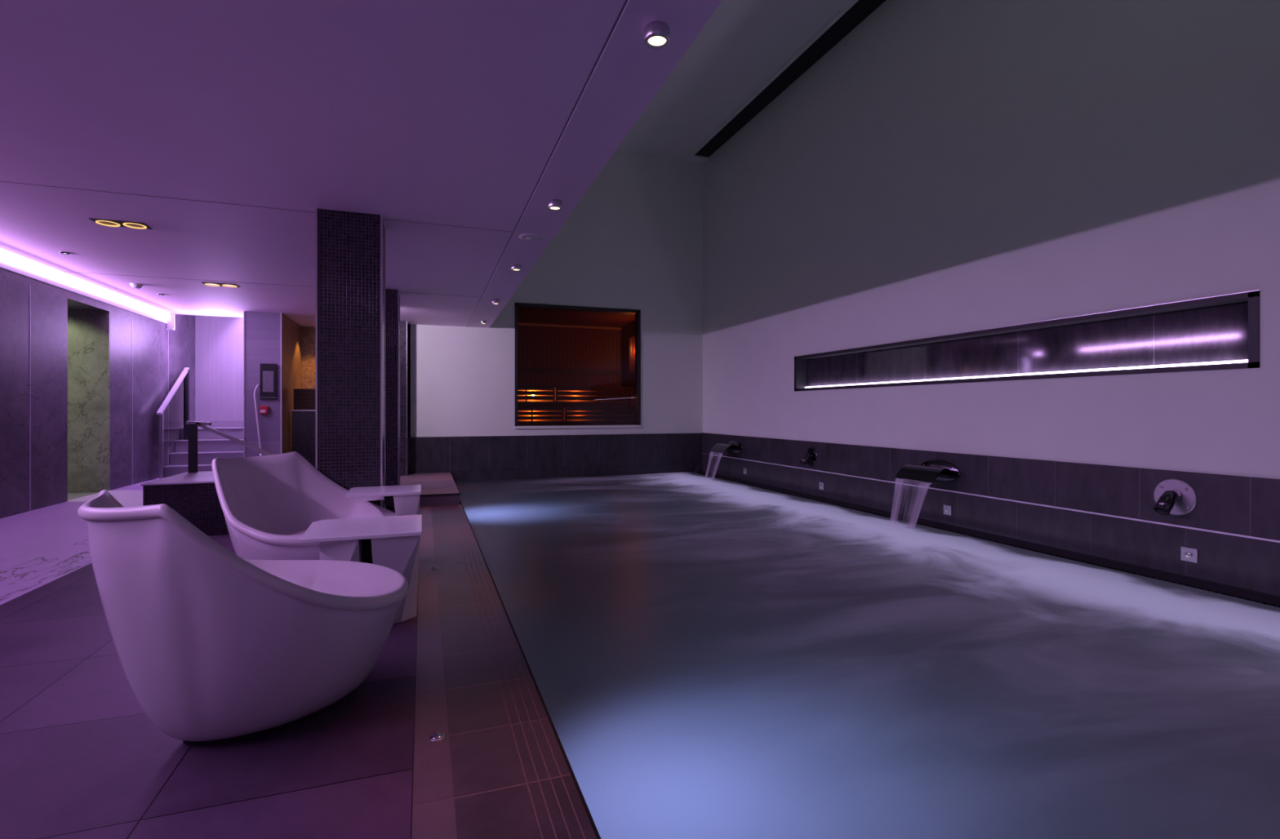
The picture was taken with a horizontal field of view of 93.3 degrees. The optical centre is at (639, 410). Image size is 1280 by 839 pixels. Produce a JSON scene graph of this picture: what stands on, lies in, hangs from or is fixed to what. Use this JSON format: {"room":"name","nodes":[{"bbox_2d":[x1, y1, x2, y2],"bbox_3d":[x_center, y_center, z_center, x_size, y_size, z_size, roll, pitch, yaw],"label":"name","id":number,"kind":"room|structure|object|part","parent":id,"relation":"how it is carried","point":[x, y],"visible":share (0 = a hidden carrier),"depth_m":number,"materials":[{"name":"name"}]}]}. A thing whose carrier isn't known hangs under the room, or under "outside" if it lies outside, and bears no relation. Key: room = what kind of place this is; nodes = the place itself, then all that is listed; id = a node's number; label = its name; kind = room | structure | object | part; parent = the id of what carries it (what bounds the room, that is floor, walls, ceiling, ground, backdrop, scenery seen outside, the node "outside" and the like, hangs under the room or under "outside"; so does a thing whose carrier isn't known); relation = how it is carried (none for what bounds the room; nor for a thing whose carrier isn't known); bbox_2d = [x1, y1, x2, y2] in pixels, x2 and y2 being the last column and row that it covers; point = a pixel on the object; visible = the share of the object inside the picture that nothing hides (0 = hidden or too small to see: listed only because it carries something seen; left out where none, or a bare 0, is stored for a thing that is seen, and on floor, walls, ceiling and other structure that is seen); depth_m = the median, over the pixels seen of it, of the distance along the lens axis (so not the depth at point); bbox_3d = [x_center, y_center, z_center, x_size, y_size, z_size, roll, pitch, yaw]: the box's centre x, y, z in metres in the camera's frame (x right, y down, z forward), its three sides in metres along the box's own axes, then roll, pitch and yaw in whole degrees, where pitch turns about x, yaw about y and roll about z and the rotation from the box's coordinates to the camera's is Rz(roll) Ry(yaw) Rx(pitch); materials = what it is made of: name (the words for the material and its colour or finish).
{"room":"spa","nodes":[
{"label":"spa","id":0,"kind":"room"},
{"bbox_2d":[0,477,164,604],"bbox_3d":[-4.229,1.090,2.795,1.170,0.220,13.120,0,0,-20],"label":"floor","id":1,"kind":"structure","parent":0,"point":[39,547],"depth_m":5.02,"materials":[{"name":"stone"}]},
{"bbox_2d":[156,367,189,479],"bbox_3d":[-6.958,0.163,9.019,0.060,1.675,1.099,0,0,-20],"label":"stair handrail","id":2,"kind":"object","parent":1,"relation":"on","point":[184,375],"visible":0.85,"depth_m":9.10,"materials":[{"name":"metal"}]},
{"bbox_3d":[-6.802,0.510,8.586,0.040,0.980,0.040,0,0,-20],"label":"post","id":3,"kind":"part","parent":2,"relation":"part of","materials":[{"name":"metal"}]},
{"bbox_3d":[-6.958,-0.305,9.019,0.055,0.739,1.099,0,0,-20],"label":"rail","id":4,"kind":"part","parent":2,"relation":"part of","materials":[{"name":"metal"}]},
{"bbox_3d":[-7.130,-0.088,9.499,0.060,1.104,0.060,0,0,-20],"label":"post","id":5,"kind":"part","parent":2,"relation":"part of","materials":[{"name":"metal"}]},
{"bbox_2d":[164,426,243,475],"bbox_3d":[-6.677,0.717,9.613,1.124,0.867,1.547,0,0,-20],"label":"staircase","id":6,"kind":"structure","parent":1,"relation":"on","point":[211,446],"depth_m":9.41,"materials":[{"name":"stone"}]},
{"bbox_2d":[0,267,195,518],"bbox_3d":[-5.205,-0.575,3.220,0.420,3.550,14.580,0,0,-20],"label":"wall","id":7,"kind":"structure","parent":0,"point":[50,304],"depth_m":6.41,"materials":[{"name":"grey stone"}]},
{"bbox_2d":[67,492,99,500],"bbox_3d":[-6.988,1.048,6.278,1.690,0.105,1.740,0,0,-20],"label":"floor","id":8,"kind":"structure","parent":7,"relation":"in","point":[70,495],"depth_m":7.09,"materials":[{"name":"stone"}]},
{"bbox_2d":[0,248,175,330],"bbox_3d":[-5.282,-1.321,4.207,0.099,0.249,10.289,0,0,-20],"label":"light","id":9,"kind":"object","parent":7,"relation":"attached to","point":[10,261],"visible":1,"depth_m":6.61,"materials":[{"name":"white plastic"}]},
{"bbox_2d":[67,309,110,493],"bbox_3d":[-7.227,-0.077,7.105,1.599,2.254,0.019,0,0,-20],"label":"marble wall panel","id":10,"kind":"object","parent":7,"relation":"in","point":[88,331],"depth_m":7.30,"materials":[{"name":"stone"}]},
{"bbox_2d":[29,284,168,511],"bbox_3d":[-5.928,-0.110,5.856,0.005,2.220,6.838,0,0,-20],"label":"trim","id":11,"kind":"structure","parent":7,"relation":"attached to","point":[29,285],"depth_m":5.88,"materials":[{"name":"metal"}]},
{"bbox_2d":[0,0,631,326],"bbox_3d":[-2.773,-1.454,3.467,4.324,0.012,13.400,0,0,-20],"label":"trim","id":12,"kind":"structure","parent":7,"relation":"attached to","point":[625,1],"depth_m":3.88,"materials":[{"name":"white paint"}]},
{"bbox_2d":[0,506,420,838],"bbox_3d":[-2.485,1.275,3.251,2.420,0.150,12.800,0,0,-20],"label":"floor","id":13,"kind":"structure","parent":0,"point":[81,757],"depth_m":2.10,"materials":[{"name":"tile"}]},
{"bbox_2d":[140,471,229,536],"bbox_3d":[-4.092,0.939,6.379,1.514,0.522,1.167,0,0,-20],"label":"block","id":14,"kind":"object","parent":13,"relation":"on","point":[193,495],"visible":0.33,"depth_m":5.74,"materials":[{"name":"black tile"}]},
{"bbox_3d":[-3.896,0.685,5.833,1.514,0.014,0.007,0,0,-20],"label":"edge trim","id":15,"kind":"part","parent":14,"relation":"part of","materials":[{"name":"metal"}]},
{"bbox_2d":[186,421,273,472],"bbox_3d":[-4.445,0.398,6.755,1.041,0.562,0.060,0,0,-20],"label":"handrail","id":16,"kind":"object","parent":14,"relation":"on","point":[192,425],"visible":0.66,"depth_m":6.59,"materials":[{"name":"metal"}]},
{"bbox_3d":[-4.882,0.414,6.598,0.070,0.529,0.060,0,0,-20],"label":"post","id":17,"kind":"part","parent":16,"relation":"part of","materials":[{"name":"black metal"}]},
{"bbox_3d":[-4.831,0.142,6.617,0.222,0.050,0.050,0,0,-20],"label":"rail","id":18,"kind":"part","parent":16,"relation":"part of","materials":[{"name":"metal"}]},
{"bbox_3d":[-4.412,0.385,6.767,0.946,0.511,0.050,0,0,-20],"label":"rail","id":19,"kind":"part","parent":16,"relation":"part of","materials":[{"name":"metal"}]},
{"bbox_2d":[77,489,408,746],"bbox_3d":[-1.494,0.746,2.382,1.026,0.907,1.073,0,0,35],"label":"lounge chair","id":20,"kind":"object","parent":13,"relation":"on","point":[215,646],"visible":1,"depth_m":2.01,"materials":[{"name":"white plastic"}]},
{"bbox_2d":[211,451,397,559],"bbox_3d":[-2.124,0.746,3.884,1.073,0.907,1.026,0,0,14],"label":"lounge chair","id":21,"kind":"object","parent":13,"relation":"on","point":[268,503],"visible":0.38,"depth_m":4.00,"materials":[{"name":"white plastic"}]},
{"bbox_2d":[315,208,385,508],"bbox_3d":[-2.189,-0.125,4.601,0.442,2.650,0.412,0,0,-20],"label":"column","id":22,"kind":"structure","parent":13,"relation":"on","point":[350,246],"depth_m":4.41,"materials":[{"name":"black tile"}]},
{"bbox_3d":[-2.324,-0.125,4.340,0.012,2.650,0.012,0,0,-20],"label":"corner trim","id":23,"kind":"part","parent":22,"relation":"part of","materials":[{"name":"metal"}]},
{"bbox_3d":[-1.919,-0.125,4.485,0.012,2.650,0.012,0,0,-20],"label":"corner trim","id":24,"kind":"part","parent":22,"relation":"part of","materials":[{"name":"metal"}]},
{"bbox_3d":[-2.054,-0.125,4.862,0.012,2.650,0.012,0,0,-20],"label":"corner trim","id":25,"kind":"part","parent":22,"relation":"part of","materials":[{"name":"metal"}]},
{"bbox_2d":[298,514,422,623],"bbox_3d":[-1.546,0.925,3.403,0.600,0.550,0.570,0,0,-20],"label":"side table","id":26,"kind":"object","parent":13,"relation":"on","point":[392,542],"visible":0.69,"depth_m":3.25,"materials":[{"name":"white paint"}]},
{"bbox_2d":[346,484,421,515],"bbox_3d":[-1.804,0.880,4.277,0.480,0.640,0.420,0,0,-20],"label":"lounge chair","id":27,"kind":"object","parent":13,"relation":"on","point":[406,498],"visible":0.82,"depth_m":4.16,"materials":[{"name":"white paint"}]},
{"bbox_2d":[385,288,399,510],"bbox_3d":[-3.161,-0.125,7.386,0.414,2.650,0.412,0,0,-20],"label":"column","id":28,"kind":"structure","parent":13,"relation":"on","point":[392,296],"depth_m":7.24,"materials":[{"name":"black tile"}]},
{"bbox_3d":[-2.905,-0.125,7.266,0.012,2.650,0.012,0,0,-20],"label":"corner trim","id":29,"kind":"part","parent":28,"relation":"part of","materials":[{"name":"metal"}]},
{"bbox_2d":[411,506,457,838],"bbox_3d":[-0.905,1.274,2.608,0.120,0.151,10.520,0,0,-20],"label":"trim","id":30,"kind":"structure","parent":13,"relation":"attached to","point":[433,814],"depth_m":2.34,"materials":[{"name":"stone"}]},
{"bbox_2d":[428,731,445,741],"bbox_3d":[-0.743,1.192,2.216,0.060,0.013,0.060,0,0,-20],"label":"stud","id":31,"kind":"object","parent":30,"relation":"on","point":[437,735],"visible":1,"depth_m":2.21,"materials":[{"name":"silver metal"}]},
{"bbox_2d":[195,315,243,421],"bbox_3d":[-6.738,-0.600,10.479,1.600,3.600,0.120,0,0,-20],"label":"wall","id":32,"kind":"structure","parent":0,"point":[219,340],"depth_m":10.26,"materials":[{"name":"paint"}]},
{"bbox_2d":[197,420,243,426],"bbox_3d":[-6.936,0.231,10.334,1.130,0.102,0.019,0,0,-20],"label":"baseboard","id":33,"kind":"structure","parent":32,"relation":"attached to","point":[238,423],"depth_m":10.29,"materials":[{"name":"stone"}]},
{"bbox_2d":[244,311,280,457],"bbox_3d":[-5.881,-0.575,9.778,0.480,3.550,1.780,0,0,-20],"label":"wall pillar","id":34,"kind":"structure","parent":0,"point":[262,330],"depth_m":8.93,"materials":[{"name":"paint"}]},
{"bbox_2d":[253,384,262,456],"bbox_3d":[-5.611,0.182,8.896,0.118,1.137,0.070,0,0,-3],"label":"shower hose","id":35,"kind":"object","parent":34,"relation":"attached to","point":[258,385],"visible":0.89,"depth_m":8.87,"materials":[{"name":"white plastic"}]},
{"bbox_2d":[243,311,281,457],"bbox_3d":[-5.579,-0.195,8.939,0.490,2.510,0.013,0,0,-20],"label":"trim","id":36,"kind":"structure","parent":34,"relation":"attached to","point":[243,311],"depth_m":8.86,"materials":[{"name":"metal"}]},
{"bbox_2d":[259,405,268,413],"bbox_3d":[-5.550,-0.005,8.921,0.107,0.120,0.055,0,0,-20],"label":"button","id":37,"kind":"object","parent":34,"relation":"attached to","point":[263,409],"visible":1,"depth_m":8.90,"materials":[{"name":"red plastic"}]},
{"bbox_2d":[259,363,276,399],"bbox_3d":[-5.503,-0.425,8.947,0.214,0.530,0.037,0,0,-20],"label":"framed notice","id":38,"kind":"object","parent":34,"relation":"attached to","point":[268,372],"visible":1,"depth_m":8.93,"materials":[{"name":"metal"}]},
{"bbox_2d":[281,313,315,453],"bbox_3d":[-4.782,-0.125,10.077,1.790,2.650,1.600,0,0,-20],"label":"wall","id":39,"kind":"structure","parent":0,"point":[298,342],"depth_m":9.78,"materials":[{"name":"brown tile"}]},
{"bbox_2d":[291,388,315,467],"bbox_3d":[-4.861,0.362,9.735,1.290,1.405,0.190,0,0,-20],"label":"cabinet","id":40,"kind":"object","parent":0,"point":[303,415],"depth_m":9.52,"materials":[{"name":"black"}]},
{"bbox_3d":[-4.888,-0.172,9.810,1.290,0.335,0.030,0,0,-20],"label":"panel","id":41,"kind":"part","parent":40,"relation":"part of","materials":[{"name":"brown wood"}]},
{"bbox_2d":[0,0,722,328],"bbox_3d":[-2.765,-1.525,4.001,4.700,0.150,14.400,0,0,-20],"label":"ceiling","id":42,"kind":"structure","parent":0,"point":[452,113],"depth_m":3.16,"materials":[{"name":"paint"}]},
{"bbox_2d":[58,251,71,254],"bbox_3d":[-5.290,-1.445,5.559,0.080,0.010,0.080,0,0,-20],"label":"recessed light","id":43,"kind":"object","parent":42,"relation":"in","point":[61,252],"visible":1,"depth_m":5.55,"materials":[{"name":"silver metal"}]},
{"bbox_2d":[88,217,152,229],"bbox_3d":[-4.029,-1.444,4.695,0.340,0.012,0.170,0,0,-20],"label":"recessed light","id":44,"kind":"object","parent":42,"relation":"in","point":[110,223],"visible":1,"depth_m":4.69,"materials":[{"name":"gold metal"}]},
{"bbox_2d":[129,283,143,288],"bbox_3d":[-5.790,-1.427,6.952,0.124,0.046,0.124,0,0,-20],"label":"smoke detector","id":45,"kind":"object","parent":42,"relation":"attached to","point":[137,286],"visible":1,"depth_m":6.92,"materials":[{"name":"white plastic"}]},
{"bbox_2d":[201,282,239,287],"bbox_3d":[-4.837,-1.444,6.976,0.340,0.012,0.170,0,0,-20],"label":"recessed light","id":46,"kind":"object","parent":42,"relation":"in","point":[211,284],"visible":1,"depth_m":6.96,"materials":[{"name":"gold metal"}]},
{"bbox_2d":[480,320,486,324],"bbox_3d":[-2.531,-1.425,9.770,0.100,0.050,0.100,0,0,-20],"label":"recessed light","id":47,"kind":"object","parent":42,"relation":"in","point":[482,322],"visible":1,"depth_m":9.73,"materials":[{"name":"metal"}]},
{"bbox_2d":[491,299,499,304],"bbox_3d":[-1.901,-1.425,7.956,0.100,0.050,0.100,0,0,-20],"label":"recessed light","id":48,"kind":"object","parent":42,"relation":"in","point":[493,301],"visible":1,"depth_m":7.92,"materials":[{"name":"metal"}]},
{"bbox_2d":[511,264,521,271],"bbox_3d":[-1.236,-1.425,6.037,0.100,0.050,0.100,0,0,-20],"label":"recessed light","id":49,"kind":"object","parent":42,"relation":"in","point":[513,267],"visible":1,"depth_m":6.00,"materials":[{"name":"metal"}]},
{"bbox_2d":[518,233,544,241],"bbox_3d":[-0.904,-1.439,5.051,0.216,0.022,0.216,0,0,-20],"label":"ceiling speaker","id":50,"kind":"object","parent":42,"relation":"attached to","point":[526,237],"visible":1,"depth_m":5.02,"materials":[{"name":"white plastic"}]},
{"bbox_2d":[547,199,562,210],"bbox_3d":[-0.591,-1.425,4.197,0.100,0.050,0.100,0,0,-20],"label":"recessed light","id":51,"kind":"object","parent":42,"relation":"in","point":[553,204],"visible":1,"depth_m":4.16,"materials":[{"name":"metal"}]},
{"bbox_2d":[644,21,670,48],"bbox_3d":[0.065,-1.425,2.297,0.100,0.050,0.100,0,0,-20],"label":"recessed light","id":52,"kind":"object","parent":42,"relation":"in","point":[656,33],"visible":1,"depth_m":2.27,"materials":[{"name":"metal"}]},
{"bbox_2d":[407,327,410,437],"bbox_3d":[-4.088,-0.125,10.645,0.100,2.650,1.000,0,0,-20],"label":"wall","id":53,"kind":"structure","parent":0,"point":[408,433],"depth_m":10.18,"materials":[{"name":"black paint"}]},
{"bbox_2d":[400,471,459,506],"bbox_3d":[-4.143,1.183,8.564,2.890,0.235,2.880,0,0,-20],"label":"step","id":54,"kind":"structure","parent":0,"point":[431,483],"depth_m":8.49,"materials":[{"name":"stone"}]},
{"bbox_2d":[400,320,407,475],"bbox_3d":[-4.034,-0.193,9.946,0.382,2.515,0.361,0,0,-20],"label":"column","id":55,"kind":"structure","parent":54,"relation":"on","point":[403,325],"depth_m":9.83,"materials":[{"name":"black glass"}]},
{"bbox_3d":[-3.801,-0.193,9.845,0.012,2.515,0.012,0,0,-20],"label":"corner trim","id":56,"kind":"part","parent":55,"relation":"part of","materials":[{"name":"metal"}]},
{"bbox_2d":[420,493,460,496],"bbox_3d":[-3.064,1.065,7.426,1.652,0.014,0.050,0,0,-20],"label":"trim","id":57,"kind":"structure","parent":54,"relation":"attached to","point":[451,493],"depth_m":7.61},
{"bbox_2d":[407,151,702,473],"bbox_3d":[-1.363,-1.750,11.177,5.490,6.500,0.160,0,0,-20],"label":"wall","id":58,"kind":"structure","parent":0,"point":[633,240],"depth_m":11.40,"materials":[{"name":"white paint"}]},
{"bbox_2d":[407,433,702,481],"bbox_3d":[-1.342,1.127,11.088,5.470,1.345,0.019,0,0,-20],"label":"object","id":59,"kind":"structure","parent":58,"relation":"attached to","point":[480,453],"depth_m":11.00,"materials":[{"name":"tile"}]},
{"bbox_2d":[515,302,640,428],"bbox_3d":[-1.137,-0.795,11.242,2.380,2.250,0.190,0,0,-20],"label":"window","id":60,"kind":"structure","parent":58,"relation":"in","point":[637,313],"depth_m":11.30,"materials":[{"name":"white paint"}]},
{"bbox_3d":[-1.137,0.307,11.242,2.380,0.045,0.190,0,0,-20],"label":"sill","id":61,"kind":"part","parent":60,"relation":"part of","materials":[{"name":"white paint"}]},
{"bbox_2d":[517,322,635,421],"bbox_3d":[-1.908,-0.460,12.341,4.050,2.920,2.380,0,0,-20],"label":"wall","id":62,"kind":"structure","parent":0,"point":[538,347],"depth_m":13.67,"materials":[{"name":"brown wood"}]},
{"bbox_2d":[517,322,621,329],"bbox_3d":[-2.290,-1.895,13.405,3.950,0.050,0.020,0,0,-20],"label":"trim","id":63,"kind":"structure","parent":62,"relation":"attached to","point":[518,323],"depth_m":13.64,"materials":[{"name":"brown wood"}]},
{"bbox_2d":[517,367,622,375],"bbox_3d":[-2.287,-0.880,13.395,3.950,0.120,0.040,0,0,-20],"label":"trim","id":64,"kind":"structure","parent":62,"relation":"attached to","point":[520,370],"depth_m":13.62,"materials":[{"name":"brown wood"}]},
{"bbox_2d":[517,385,631,407],"bbox_3d":[-2.125,-0.265,12.944,3.910,0.490,0.700,0,0,-20],"label":"bench","id":65,"kind":"object","parent":62,"relation":"attached to","point":[544,396],"visible":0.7,"depth_m":12.87,"materials":[{"name":"brown wood"}]},
{"bbox_2d":[517,406,635,426],"bbox_3d":[-1.875,0.155,12.247,3.910,0.450,0.620,0,0,-20],"label":"bench","id":66,"kind":"object","parent":62,"relation":"attached to","point":[526,415],"visible":0.51,"depth_m":12.17,"materials":[{"name":"brown wood"}]},
{"bbox_2d":[628,335,635,373],"bbox_3d":[-0.104,-1.190,12.894,0.140,0.780,0.420,0,0,-20],"label":"wall lamp","id":67,"kind":"object","parent":62,"relation":"attached to","point":[632,339],"visible":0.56,"depth_m":12.86,"materials":[{"name":"brown wood"}]},
{"bbox_2d":[517,307,635,328],"bbox_3d":[-1.900,-1.945,12.318,3.950,0.050,2.330,0,0,-20],"label":"ceiling","id":68,"kind":"structure","parent":0,"point":[537,316],"depth_m":12.56,"materials":[{"name":"brown wood"}]},
{"bbox_2d":[615,0,853,164],"bbox_3d":[1.423,-4.933,4.973,4.440,0.135,13.400,0,0,-20],"label":"ceiling","id":69,"kind":"structure","parent":0,"point":[743,43],"depth_m":8.67,"materials":[{"name":"white paint"}]},
{"bbox_2d":[688,0,858,158],"bbox_3d":[3.170,-4.890,5.452,0.052,0.080,13.120,0,0,-20],"label":"trim","id":70,"kind":"structure","parent":69,"relation":"attached to","point":[839,14],"depth_m":8.67,"materials":[{"name":"white paint"}]},
{"bbox_2d":[694,0,885,156],"bbox_3d":[3.376,-4.945,5.526,0.390,0.030,13.120,0,0,-20],"label":"ceiling","id":71,"kind":"structure","parent":0,"point":[861,10],"depth_m":8.72,"materials":[{"name":"black"}]},
{"bbox_2d":[702,471,1279,606],"bbox_3d":[3.408,1.453,5.687,0.220,0.494,13.400,0,0,-20],"label":"ledge","id":72,"kind":"structure","parent":0,"point":[1260,597],"depth_m":5.22,"materials":[{"name":"black tile"}]},
{"bbox_2d":[702,474,1279,607],"bbox_3d":[2.914,1.275,7.048,0.190,0.020,10.297,0,0,-20],"label":"overflow grating","id":73,"kind":"object","parent":72,"relation":"on","point":[1030,549],"visible":0.2,"depth_m":5.45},
{"bbox_2d":[702,0,1279,479],"bbox_3d":[3.619,-1.950,5.869,0.300,6.900,13.600,0,0,-20],"label":"wall","id":74,"kind":"structure","parent":0,"point":[945,166],"depth_m":5.78,"materials":[{"name":"white paint"}]},
{"bbox_2d":[710,440,742,453],"bbox_3d":[1.522,0.650,10.683,0.355,0.230,0.540,0,0,-20],"label":"spout","id":75,"kind":"object","parent":74,"relation":"attached to","point":[734,446],"visible":1,"depth_m":10.62,"materials":[{"name":"silver metal"}]},
{"bbox_3d":[1.679,0.650,10.739,0.020,0.230,0.540,0,0,-20],"label":"wall plate","id":76,"kind":"part","parent":75,"relation":"part of","materials":[{"name":"silver metal"}]},
{"bbox_2d":[799,447,817,466],"bbox_3d":[2.359,0.665,8.593,0.191,0.270,0.270,0,0,-20],"label":"water jet","id":77,"kind":"object","parent":74,"relation":"attached to","point":[810,458],"visible":1,"depth_m":8.57,"materials":[{"name":"silver metal"}]},
{"bbox_2d":[818,482,823,489],"bbox_3d":[2.520,1.055,8.401,0.022,0.100,0.100,0,0,-20],"label":"button","id":78,"kind":"object","parent":74,"relation":"attached to","point":[820,484],"visible":1,"depth_m":8.39,"materials":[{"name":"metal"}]},
{"bbox_2d":[895,459,960,484],"bbox_3d":[3.049,0.650,6.429,0.355,0.230,0.540,0,0,-20],"label":"spout","id":79,"kind":"object","parent":74,"relation":"attached to","point":[930,471],"visible":1,"depth_m":6.36,"materials":[{"name":"silver metal"}]},
{"bbox_3d":[3.207,0.650,6.486,0.020,0.230,0.540,0,0,-20],"label":"wall plate","id":80,"kind":"part","parent":79,"relation":"part of","materials":[{"name":"silver metal"}]},
{"bbox_2d":[943,504,951,515],"bbox_3d":[3.245,1.055,6.382,0.022,0.100,0.100,0,0,-20],"label":"button","id":81,"kind":"object","parent":74,"relation":"attached to","point":[947,508],"visible":1,"depth_m":6.37,"materials":[{"name":"metal"}]},
{"bbox_2d":[702,432,1279,596],"bbox_3d":[3.502,0.827,5.720,0.019,0.757,13.400,0,0,-20],"label":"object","id":82,"kind":"structure","parent":74,"relation":"attached to","point":[1250,506],"depth_m":5.25,"materials":[{"name":"tile"}]},
{"bbox_2d":[711,454,1279,542],"bbox_3d":[3.566,0.872,5.496,0.016,0.057,12.935,0,0,-20],"label":"trim rail","id":83,"kind":"object","parent":74,"relation":"attached to","point":[1018,501],"visible":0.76,"depth_m":5.21,"materials":[{"name":"metal"}]},
{"bbox_2d":[793,289,1259,391],"bbox_3d":[3.298,-0.542,6.561,0.198,0.518,5.352,0,0,-20],"label":"wall niche","id":84,"kind":"object","parent":74,"relation":"attached to","point":[1217,332],"visible":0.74,"depth_m":5.32,"materials":[{"name":"black glass"}]},
{"bbox_3d":[3.207,-0.797,6.528,0.006,0.007,5.352,0,0,-20],"label":"edge trim","id":85,"kind":"part","parent":84,"relation":"part of","materials":[{"name":"metal"}]},
{"bbox_2d":[1153,478,1196,515],"bbox_3d":[3.856,0.640,4.424,0.191,0.270,0.270,0,0,-20],"label":"water jet","id":86,"kind":"object","parent":74,"relation":"attached to","point":[1172,496],"visible":1,"depth_m":4.41,"materials":[{"name":"metal"}]},
{"bbox_2d":[1181,546,1198,563],"bbox_3d":[3.968,1.045,4.368,0.022,0.100,0.100,0,0,-20],"label":"button","id":87,"kind":"object","parent":74,"relation":"attached to","point":[1188,554],"visible":1,"depth_m":4.36,"materials":[{"name":"metal"}]},
{"bbox_3d":[1.138,1.850,4.818,5.082,1.300,13.500,0,0,-20],"label":"floor","id":88,"kind":"structure","parent":0,"visible":0},
{"bbox_2d":[431,504,596,838],"bbox_3d":[-0.675,1.274,2.690,0.368,0.151,10.520,0,0,-20],"label":"pool edge","id":89,"kind":"structure","parent":88,"relation":"on","point":[492,800],"depth_m":2.34,"materials":[{"name":"stone"}]},
{"bbox_2d":[448,504,586,838],"bbox_3d":[-0.584,1.198,2.723,0.115,0.001,10.520,0,0,-20],"label":"drain grate","id":90,"kind":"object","parent":89,"relation":"on","point":[547,808],"depth_m":2.33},
{"bbox_2d":[459,499,600,838],"bbox_3d":[-0.983,1.501,4.110,0.012,0.598,13.400,0,0,-20],"label":"trim","id":91,"kind":"structure","parent":89,"relation":"attached to","point":[596,832],"depth_m":2.35,"materials":[{"name":"grey metal"}]},
{"bbox_2d":[454,472,1279,838],"bbox_3d":[1.167,1.220,4.871,4.550,0.024,13.380,0,0,-20],"label":"pool water","id":92,"kind":"object","parent":88,"relation":"in","point":[707,657],"visible":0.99,"depth_m":2.87,"materials":[{"name":"blue liquid"}]},
{"bbox_2d":[896,478,930,491],"bbox_3d":[2.805,0.983,6.341,0.190,0.495,0.510,0,0,-20],"label":"water","id":93,"kind":"object","parent":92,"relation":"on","point":[900,481],"visible":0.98,"depth_m":6.50,"materials":[{"name":"clear liquid"}]}
]}

